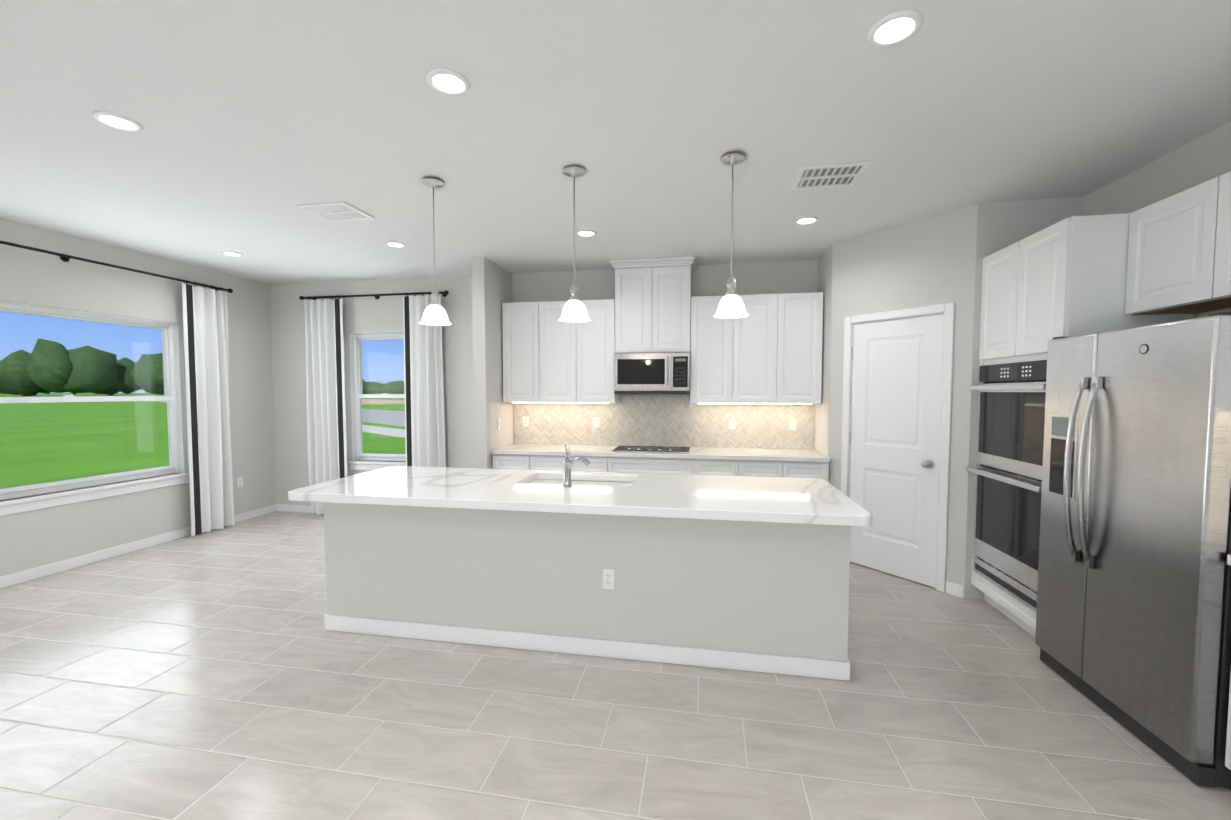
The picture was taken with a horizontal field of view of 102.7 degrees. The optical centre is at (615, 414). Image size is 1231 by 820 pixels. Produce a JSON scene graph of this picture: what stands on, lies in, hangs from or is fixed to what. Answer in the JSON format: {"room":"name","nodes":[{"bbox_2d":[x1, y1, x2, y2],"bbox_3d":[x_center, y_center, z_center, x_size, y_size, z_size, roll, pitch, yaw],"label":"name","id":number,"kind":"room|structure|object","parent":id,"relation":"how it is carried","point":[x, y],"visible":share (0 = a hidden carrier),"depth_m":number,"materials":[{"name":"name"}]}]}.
{"room":"kitchen","nodes":[
{"label":"kitchen","id":0,"kind":"room"},
{"bbox_2d":[0,218,275,576],"bbox_3d":[-5.174,0.009,1.783,0.150,2.850,9.300,0,3,10],"label":"wall","id":1,"kind":"structure","parent":0,"point":[36,538],"depth_m":4.68,"materials":[{"name":"white paint"}]},
{"bbox_2d":[0,301,184,499],"bbox_3d":[-4.723,-0.129,4.249,0.130,1.550,1.780,0,3,10],"label":"window","id":2,"kind":"structure","parent":1,"relation":"in","point":[169,397],"depth_m":4.63,"materials":[{"name":"white"}]},
{"bbox_2d":[0,472,188,515],"bbox_3d":[-4.671,0.701,4.279,0.093,0.110,1.880,0,3,10],"label":"window sill","id":3,"kind":"structure","parent":1,"relation":"attached to","point":[26,503],"depth_m":4.32,"materials":[{"name":"white"}]},
{"bbox_2d":[0,240,232,292],"bbox_3d":[-4.600,-1.326,4.154,0.122,0.060,2.830,0,3,10],"label":"curtain rod","id":4,"kind":"object","parent":1,"relation":"attached to","point":[65,258],"visible":0.94,"depth_m":4.34,"materials":[{"name":"black metal"}]},
{"bbox_2d":[182,283,234,535],"bbox_3d":[-4.374,-0.049,5.293,0.134,2.600,0.489,0,3,10],"label":"curtain","id":5,"kind":"object","parent":4,"relation":"hanging from","point":[205,323],"visible":1,"depth_m":5.29,"materials":[{"name":"white fabric"}]},
{"bbox_2d":[0,504,276,588],"bbox_3d":[-5.093,1.389,1.835,0.016,0.090,9.000,0,3,10],"label":"baseboard","id":6,"kind":"structure","parent":1,"relation":"attached to","point":[41,571],"depth_m":4.44,"materials":[{"name":"white wood"}]},
{"bbox_2d":[237,477,242,486],"bbox_3d":[-4.391,0.785,5.759,0.008,0.115,0.070,0,3,10],"label":"outlet","id":7,"kind":"object","parent":1,"relation":"attached to","point":[239,481],"visible":1,"depth_m":5.75,"materials":[{"name":"white plastic"}]},
{"bbox_2d":[472,256,513,468],"bbox_3d":[-1.297,-0.159,5.293,0.130,2.850,0.720,0,3,10],"label":"wall","id":8,"kind":"structure","parent":0,"point":[491,287],"depth_m":4.96,"materials":[{"name":"white paint"}]},
{"bbox_2d":[490,402,513,449],"bbox_3d":[-1.227,0.105,5.330,0.004,0.477,0.630,0,3,10],"label":"backsplash","id":9,"kind":"structure","parent":8,"relation":"attached to","point":[503,435],"depth_m":5.31,"materials":[{"name":"tile"}]},
{"bbox_2d":[497,418,499,429],"bbox_3d":[-1.234,0.095,5.213,0.011,0.115,0.070,0,3,10],"label":"outlet","id":10,"kind":"object","parent":9,"relation":"attached to","point":[498,423],"visible":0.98,"depth_m":5.20,"materials":[{"name":"white plastic"}]},
{"bbox_2d":[269,260,817,505],"bbox_3d":[-0.344,-0.172,5.564,8.030,2.850,0.150,0,3,10],"label":"wall","id":11,"kind":"structure","parent":0,"point":[372,314],"depth_m":5.79,"materials":[{"name":"white paint"}]},
{"bbox_2d":[276,504,310,512],"bbox_3d":[-2.790,1.189,5.982,3.030,0.090,0.016,0,3,10],"label":"baseboard","id":12,"kind":"structure","parent":11,"relation":"attached to","point":[280,507],"depth_m":6.20,"materials":[{"name":"white wood"}]},
{"bbox_2d":[299,290,448,299],"bbox_3d":[-2.849,-1.405,5.812,1.930,0.060,0.122,0,3,10],"label":"curtain rod","id":13,"kind":"object","parent":11,"relation":"attached to","point":[445,293],"visible":0.88,"depth_m":5.77,"materials":[{"name":"black metal"}]},
{"bbox_2d":[304,299,347,514],"bbox_3d":[-3.481,-0.081,5.953,0.520,2.600,0.132,0,3,10],"label":"curtain","id":14,"kind":"object","parent":13,"relation":"hanging from","point":[326,419],"visible":0.83,"depth_m":5.93,"materials":[{"name":"white fabric"}]},
{"bbox_2d":[403,295,445,466],"bbox_3d":[-2.220,-0.070,5.730,0.499,2.600,0.134,0,3,10],"label":"curtain","id":15,"kind":"object","parent":13,"relation":"hanging from","point":[424,411],"visible":0.6,"depth_m":5.71,"materials":[{"name":"white fabric"}]},
{"bbox_2d":[347,460,405,469],"bbox_3d":[-2.812,0.619,5.979,0.940,0.110,0.093,0,3,10],"label":"window sill","id":16,"kind":"structure","parent":11,"relation":"attached to","point":[364,465],"depth_m":5.97,"materials":[{"name":"white wood"}]},
{"bbox_2d":[349,333,405,460],"bbox_3d":[-2.802,-0.213,5.991,0.840,1.550,0.130,0,3,10],"label":"window","id":17,"kind":"structure","parent":11,"relation":"in","point":[359,396],"depth_m":6.03,"materials":[{"name":"white"}]},
{"bbox_2d":[362,399,404,403],"bbox_3d":[-62.831,-2.951,96.045,90.000,0.020,26.000,3,4,43],"label":"sand","id":18,"kind":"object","parent":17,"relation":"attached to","point":[371,401],"depth_m":79.56,"materials":[{"name":"beige"}]},
{"bbox_2d":[502,299,619,402],"bbox_3d":[-0.583,-0.665,5.332,1.223,1.073,0.315,0,3,10],"label":"upper cabinet","id":19,"kind":"object","parent":11,"relation":"attached to","point":[549,356],"visible":0.88,"depth_m":5.18,"materials":[{"name":"white wood"}]},
{"bbox_2d":[609,256,695,352],"bbox_3d":[0.394,-1.108,5.111,0.863,0.933,0.363,0,3,10],"label":"upper cabinet","id":20,"kind":"object","parent":11,"relation":"attached to","point":[652,305],"visible":0.98,"depth_m":4.98,"materials":[{"name":"white wood"}]},
{"bbox_2d":[614,352,689,393],"bbox_3d":[0.388,-0.423,5.112,0.759,0.415,0.429,0,3,10],"label":"microwave","id":21,"kind":"object","parent":20,"relation":"attached to","point":[651,373],"visible":1,"depth_m":4.94,"materials":[{"name":"silver metal"}]},
{"bbox_2d":[514,394,814,448],"bbox_3d":[0.446,0.060,5.354,3.260,0.564,0.004,0,3,10],"label":"backsplash","id":22,"kind":"structure","parent":11,"relation":"attached to","point":[653,420],"depth_m":5.33,"materials":[{"name":"tile"}]},
{"bbox_2d":[523,417,528,426],"bbox_3d":[-1.024,0.076,5.610,0.070,0.115,0.008,0,3,10],"label":"outlet","id":23,"kind":"object","parent":22,"relation":"attached to","point":[525,421],"visible":1,"depth_m":5.61,"materials":[{"name":"white plastic"}]},
{"bbox_2d":[593,417,599,427],"bbox_3d":[-0.212,0.083,5.465,0.070,0.115,0.008,0,3,10],"label":"outlet","id":24,"kind":"object","parent":22,"relation":"attached to","point":[596,422],"visible":1,"depth_m":5.46,"materials":[{"name":"white plastic"}]},
{"bbox_2d":[729,418,735,428],"bbox_3d":[1.234,0.095,5.208,0.070,0.115,0.008,0,3,10],"label":"outlet","id":25,"kind":"object","parent":22,"relation":"attached to","point":[732,423],"visible":1,"depth_m":5.21,"materials":[{"name":"white plastic"}]},
{"bbox_2d":[789,419,795,429],"bbox_3d":[1.834,0.101,5.099,0.070,0.115,0.011,0,3,10],"label":"outlet","id":26,"kind":"object","parent":22,"relation":"attached to","point":[792,424],"visible":1,"depth_m":5.10,"materials":[{"name":"white plastic"}]},
{"bbox_2d":[690,295,741,403],"bbox_3d":[1.012,-0.655,5.048,0.476,1.064,0.315,0,3,10],"label":"upper cabinet","id":27,"kind":"object","parent":11,"relation":"attached to","point":[715,343],"depth_m":4.90,"materials":[{"name":"white wood"}]},
{"bbox_2d":[742,294,785,403],"bbox_3d":[1.394,-0.652,4.980,0.533,1.064,0.315,0,3,10],"label":"upper cabinet","id":28,"kind":"object","parent":11,"relation":"attached to","point":[767,349],"depth_m":4.81,"materials":[{"name":"white wood"}]},
{"bbox_2d":[786,292,822,403],"bbox_3d":[1.776,-0.649,4.911,0.475,1.064,0.315,0,3,10],"label":"upper cabinet","id":29,"kind":"object","parent":11,"relation":"attached to","point":[804,311],"depth_m":4.75,"materials":[{"name":"white wood"}]},
{"bbox_2d":[0,511,1230,819],"bbox_3d":[-1.222,1.517,1.149,8.180,0.100,9.300,0,3,10],"label":"floor","id":30,"kind":"structure","parent":0,"point":[218,675],"depth_m":2.28,"materials":[{"name":"tile"}]},
{"bbox_2d":[492,456,534,469],"bbox_3d":[-0.984,0.826,5.323,0.466,0.879,0.615,0,3,10],"label":"base cabinet","id":31,"kind":"object","parent":30,"relation":"on","point":[499,462],"depth_m":5.00,"materials":[{"name":"white wood"}]},
{"bbox_2d":[535,456,574,470],"bbox_3d":[-0.616,0.829,5.257,0.517,0.879,0.615,0,3,10],"label":"base cabinet","id":32,"kind":"object","parent":30,"relation":"on","point":[555,463],"depth_m":4.94,"materials":[{"name":"white wood"}]},
{"bbox_2d":[324,504,849,680],"bbox_3d":[-0.241,0.926,3.234,3.134,0.879,0.802,0,3,10],"label":"kitchen island","id":33,"kind":"object","parent":30,"relation":"on","point":[747,573],"depth_m":2.81,"materials":[{"name":"white paint"}]},
{"bbox_2d":[288,466,871,527],"bbox_3d":[-0.271,0.466,3.114,3.232,0.050,1.045,0,3,10],"label":"island countertop","id":34,"kind":"structure","parent":33,"relation":"on","point":[746,499],"depth_m":2.82,"materials":[{"name":"white stone"}]},
{"bbox_2d":[560,444,589,487],"bbox_3d":[-0.244,0.312,3.055,0.164,0.262,0.094,0,3,10],"label":"faucet","id":35,"kind":"object","parent":34,"relation":"on","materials":[{"name":"silver metal"}]},
{"bbox_2d":[528,476,627,483],"bbox_3d":[-0.246,0.580,3.326,0.767,0.223,0.422,0,3,10],"label":"sink","id":36,"kind":"object","parent":34,"relation":"in","point":[539,479],"depth_m":3.50,"materials":[{"name":"white ceramic"}]},
{"bbox_2d":[602,569,614,588],"bbox_3d":[-0.039,0.932,2.797,0.070,0.115,0.008,0,3,10],"label":"outlet","id":37,"kind":"object","parent":33,"relation":"attached to","point":[608,578],"visible":1,"depth_m":2.79,"materials":[{"name":"white plastic"}]},
{"bbox_2d":[575,456,614,471],"bbox_3d":[-0.222,0.833,5.187,0.518,0.879,0.615,0,3,10],"label":"base cabinet","id":38,"kind":"object","parent":30,"relation":"on","point":[597,463],"depth_m":4.85,"materials":[{"name":"white wood"}]},
{"bbox_2d":[615,456,702,474],"bbox_3d":[0.393,0.838,5.077,0.968,0.879,0.615,0,3,10],"label":"base cabinet","id":39,"kind":"object","parent":30,"relation":"on","point":[623,464],"depth_m":4.75,"materials":[{"name":"white wood"}]},
{"bbox_2d":[491,444,829,463],"bbox_3d":[0.391,0.378,5.055,3.264,0.040,0.643,0,3,10],"label":"countertop","id":40,"kind":"structure","parent":39,"relation":"on","point":[514,449],"depth_m":4.83,"materials":[{"name":"white stone"}]},
{"bbox_2d":[611,445,690,451],"bbox_3d":[0.374,0.341,5.064,0.760,0.032,0.490,0,3,10],"label":"cooktop","id":41,"kind":"object","parent":40,"relation":"in","point":[620,448],"depth_m":5.00,"materials":[{"name":"metal"}]},
{"bbox_2d":[703,460,746,475],"bbox_3d":[1.008,0.843,4.968,0.517,0.879,0.615,0,3,10],"label":"base cabinet","id":42,"kind":"object","parent":30,"relation":"on","point":[710,467],"depth_m":4.64,"materials":[{"name":"white wood"}]},
{"bbox_2d":[747,460,790,476],"bbox_3d":[1.400,0.847,4.898,0.517,0.879,0.615,0,3,10],"label":"base cabinet","id":43,"kind":"object","parent":30,"relation":"on","point":[759,468],"depth_m":4.57,"materials":[{"name":"white wood"}]},
{"bbox_2d":[791,460,828,481],"bbox_3d":[1.768,0.850,4.832,0.466,0.879,0.615,0,3,10],"label":"base cabinet","id":44,"kind":"object","parent":30,"relation":"on","point":[793,463],"depth_m":4.51,"materials":[{"name":"white wood"}]},
{"bbox_2d":[966,213,1193,636],"bbox_3d":[2.784,0.139,3.092,0.669,2.465,0.837,0,3,10],"label":"tall cabinet","id":45,"kind":"object","parent":30,"relation":"on","point":[1066,277],"visible":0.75,"depth_m":3.00,"materials":[{"name":"white"}]},
{"bbox_2d":[966,360,1046,611],"bbox_3d":[2.737,0.409,3.113,0.574,1.475,0.789,0,3,10],"label":"oven","id":46,"kind":"object","parent":45,"relation":"in","point":[1011,393],"depth_m":3.13,"materials":[{"name":"silver metal"}]},
{"bbox_2d":[1035,312,1230,787],"bbox_3d":[2.569,0.507,2.241,0.746,1.812,0.910,0,3,10],"label":"fridge","id":47,"kind":"object","parent":30,"relation":"on","point":[1133,624],"visible":1,"depth_m":2.09,"materials":[{"name":"silver metal"}]},
{"bbox_2d":[1225,673,1230,769],"bbox_3d":[2.542,1.006,1.565,0.595,0.879,0.444,0,3,10],"label":"base cabinet","id":48,"kind":"object","parent":30,"relation":"on","point":[1228,740],"depth_m":1.83,"materials":[{"name":"white"}]},
{"bbox_2d":[1227,554,1230,565],"bbox_3d":[2.369,0.590,0.625,0.638,0.040,2.318,0,3,10],"label":"countertop","id":49,"kind":"structure","parent":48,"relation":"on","point":[1228,555],"depth_m":1.81,"materials":[{"name":"white stone"}]},
{"bbox_2d":[0,0,1230,283],"bbox_3d":[-1.222,-1.430,1.008,8.180,0.100,9.300,0,3,10],"label":"ceiling","id":50,"kind":"structure","parent":0,"point":[260,120],"depth_m":2.41,"materials":[{"name":"white paint"}]},
{"bbox_2d":[91,111,142,131],"bbox_3d":[-2.452,-1.443,2.427,0.180,0.011,0.180,0,3,10],"label":"recessed light","id":51,"kind":"object","parent":50,"relation":"in","point":[117,121],"visible":1,"depth_m":2.42,"materials":[{"name":"white plastic"}]},
{"bbox_2d":[221,251,243,256],"bbox_3d":[-3.701,-1.554,4.756,0.180,0.011,0.180,0,3,10],"label":"recessed light","id":52,"kind":"object","parent":50,"relation":"in","point":[232,253],"visible":1,"depth_m":4.74,"materials":[{"name":"white"}]},
{"bbox_2d":[297,201,374,221],"bbox_3d":[-2.061,-1.500,3.646,0.380,0.012,0.330,0,3,10],"label":"ceiling vent","id":53,"kind":"object","parent":50,"relation":"in","point":[336,211],"visible":1,"depth_m":3.63,"materials":[{"name":"white metal"}]},
{"bbox_2d":[385,241,405,247],"bbox_3d":[-1.989,-1.540,4.451,0.180,0.011,0.180,0,3,10],"label":"recessed light","id":54,"kind":"object","parent":50,"relation":"in","point":[395,244],"visible":0.98,"depth_m":4.45,"materials":[{"name":"white plastic"}]},
{"bbox_2d":[419,178,450,325],"bbox_3d":[-1.152,-1.033,3.130,0.196,0.896,0.196,0,3,10],"label":"pendant light","id":55,"kind":"object","parent":50,"relation":"hanging from","point":[434,313],"visible":1,"depth_m":3.11,"materials":[{"name":"white glass"}]},
{"bbox_2d":[426,68,469,95],"bbox_3d":[-0.719,-1.428,2.118,0.180,0.011,0.180,0,3,10],"label":"recessed light","id":56,"kind":"object","parent":50,"relation":"in","point":[447,81],"visible":1,"depth_m":2.11,"materials":[{"name":"white plastic"}]},
{"bbox_2d":[558,166,589,321],"bbox_3d":[-0.248,-1.025,2.969,0.196,0.896,0.196,0,3,10],"label":"pendant light","id":57,"kind":"object","parent":50,"relation":"hanging from","point":[574,309],"visible":1,"depth_m":2.95,"materials":[{"name":"white glass"}]},
{"bbox_2d":[576,229,596,236],"bbox_3d":[-0.246,-1.525,4.141,0.180,0.011,0.180,0,3,10],"label":"recessed light","id":58,"kind":"object","parent":50,"relation":"in","point":[586,233],"visible":1,"depth_m":4.14,"materials":[{"name":"white plastic"}]},
{"bbox_2d":[714,153,747,317],"bbox_3d":[0.664,-1.017,2.806,0.196,0.896,0.196,0,3,10],"label":"pendant light","id":59,"kind":"object","parent":50,"relation":"hanging from","point":[731,304],"visible":1,"depth_m":2.79,"materials":[{"name":"white glass"}]},
{"bbox_2d":[794,216,818,224],"bbox_3d":[1.486,-1.510,3.832,0.180,0.011,0.180,0,3,10],"label":"recessed light","id":60,"kind":"object","parent":50,"relation":"in","point":[806,220],"visible":1,"depth_m":3.83,"materials":[{"name":"white plastic"}]},
{"bbox_2d":[791,161,869,190],"bbox_3d":[1.315,-1.472,3.044,0.380,0.012,0.330,0,3,10],"label":"ceiling vent","id":61,"kind":"object","parent":50,"relation":"in","point":[827,176],"visible":1,"depth_m":3.02,"materials":[{"name":"white metal"}]},
{"bbox_2d":[867,10,922,46],"bbox_3d":[1.023,-1.413,1.808,0.180,0.011,0.180,0,3,10],"label":"recessed light","id":62,"kind":"object","parent":50,"relation":"in","point":[895,28],"visible":1,"depth_m":1.80,"materials":[{"name":"white plastic"}]},
{"bbox_2d":[816,244,832,456],"bbox_3d":[2.064,-0.134,4.770,0.120,2.850,0.570,0,3,10],"label":"wall","id":63,"kind":"structure","parent":0,"point":[825,273],"depth_m":4.64,"materials":[{"name":"white paint"}]},
{"bbox_2d":[815,404,828,455],"bbox_3d":[2.006,0.131,4.793,0.004,0.477,0.550,0,3,10],"label":"backsplash","id":64,"kind":"structure","parent":63,"relation":"attached to","point":[821,426],"depth_m":4.75,"materials":[{"name":"tile"}]},
{"bbox_2d":[828,203,977,591],"bbox_3d":[2.307,-0.100,4.056,0.115,2.850,1.128,-2,3,-32],"label":"wall","id":65,"kind":"structure","parent":0,"point":[929,261],"depth_m":3.77,"materials":[{"name":"white paint"}]},
{"bbox_2d":[849,314,943,587],"bbox_3d":[2.281,0.271,4.049,0.035,2.090,0.720,-2,3,-32],"label":"pantry door","id":66,"kind":"structure","parent":65,"relation":"in","point":[897,365],"depth_m":4.00,"materials":[{"name":"white wood"}]},
{"bbox_2d":[848,347,933,467],"bbox_3d":[2.220,0.286,4.041,0.078,1.734,0.696,-2,3,-32],"label":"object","id":67,"kind":"structure","parent":66,"relation":"attached to","point":[927,464],"depth_m":3.78,"materials":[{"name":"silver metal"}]},
{"bbox_2d":[841,302,954,592],"bbox_3d":[2.304,0.239,4.062,0.131,2.173,0.866,-2,3,-32],"label":"door frame","id":68,"kind":"structure","parent":65,"relation":"attached to","point":[947,310],"depth_m":3.73,"materials":[{"name":"white wood"}]},
{"bbox_2d":[945,581,963,597],"bbox_3d":[2.253,1.280,4.088,0.013,0.090,1.128,-2,3,-32],"label":"baseboard","id":69,"kind":"structure","parent":65,"relation":"attached to","point":[953,589],"depth_m":3.66,"materials":[{"name":"white wood"}]},
{"bbox_2d":[964,197,1083,599],"bbox_3d":[2.892,-0.075,3.552,0.650,2.850,0.120,0,3,10],"label":"wall","id":70,"kind":"structure","parent":0,"point":[1002,225],"depth_m":3.48,"materials":[{"name":"white paint"}]},
{"bbox_2d":[1083,121,1230,318],"bbox_3d":[2.718,0.081,0.301,0.150,2.850,9.150,0,3,10],"label":"wall","id":71,"kind":"structure","parent":0,"point":[1200,160],"depth_m":2.75,"materials":[{"name":"white paint"}]},
{"bbox_2d":[1125,186,1230,314],"bbox_3d":[2.838,-0.791,2.344,0.315,0.534,0.522,0,3,10],"label":"upper cabinet","id":72,"kind":"object","parent":71,"relation":"attached to","point":[1179,255],"depth_m":2.43,"materials":[{"name":"white wood"}]},
{"bbox_2d":[1193,171,1230,302],"bbox_3d":[2.760,-0.770,1.907,0.315,0.534,0.600,0,3,10],"label":"upper cabinet","id":73,"kind":"object","parent":71,"relation":"attached to","point":[1212,253],"depth_m":2.18,"materials":[{"name":"white wood"}]},
{"label":"outside","id":74,"kind":"structure","parent":0,"visible":0},
{"bbox_2d":[0,393,405,488],"bbox_3d":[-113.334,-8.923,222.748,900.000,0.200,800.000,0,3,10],"label":"lawn","id":75,"kind":"structure","parent":74,"point":[53,437],"depth_m":17.43,"materials":[{"name":"green plant"}]},
{"bbox_2d":[0,338,404,398],"bbox_3d":[-123.919,-16.013,176.502,295.870,20.612,293.130,0,3,10],"label":"trees","id":76,"kind":"object","parent":75,"relation":"on","point":[107,375],"depth_m":147.12,"materials":[{"name":"green plant"}]},
{"bbox_2d":[118,395,404,437],"bbox_3d":[-22.374,0.098,32.522,500.000,0.020,1.500,3,4,43],"label":"sidewalk","id":77,"kind":"structure","parent":75,"relation":"on","point":[384,431],"depth_m":20.71,"materials":[{"name":"grey concrete"}]},
{"bbox_2d":[127,395,404,426],"bbox_3d":[-23.834,-0.326,41.406,500.000,0.020,7.500,3,4,43],"label":"street","id":78,"kind":"structure","parent":75,"relation":"on","point":[379,416],"depth_m":32.25,"materials":[{"name":"grey asphalt"}]}
]}

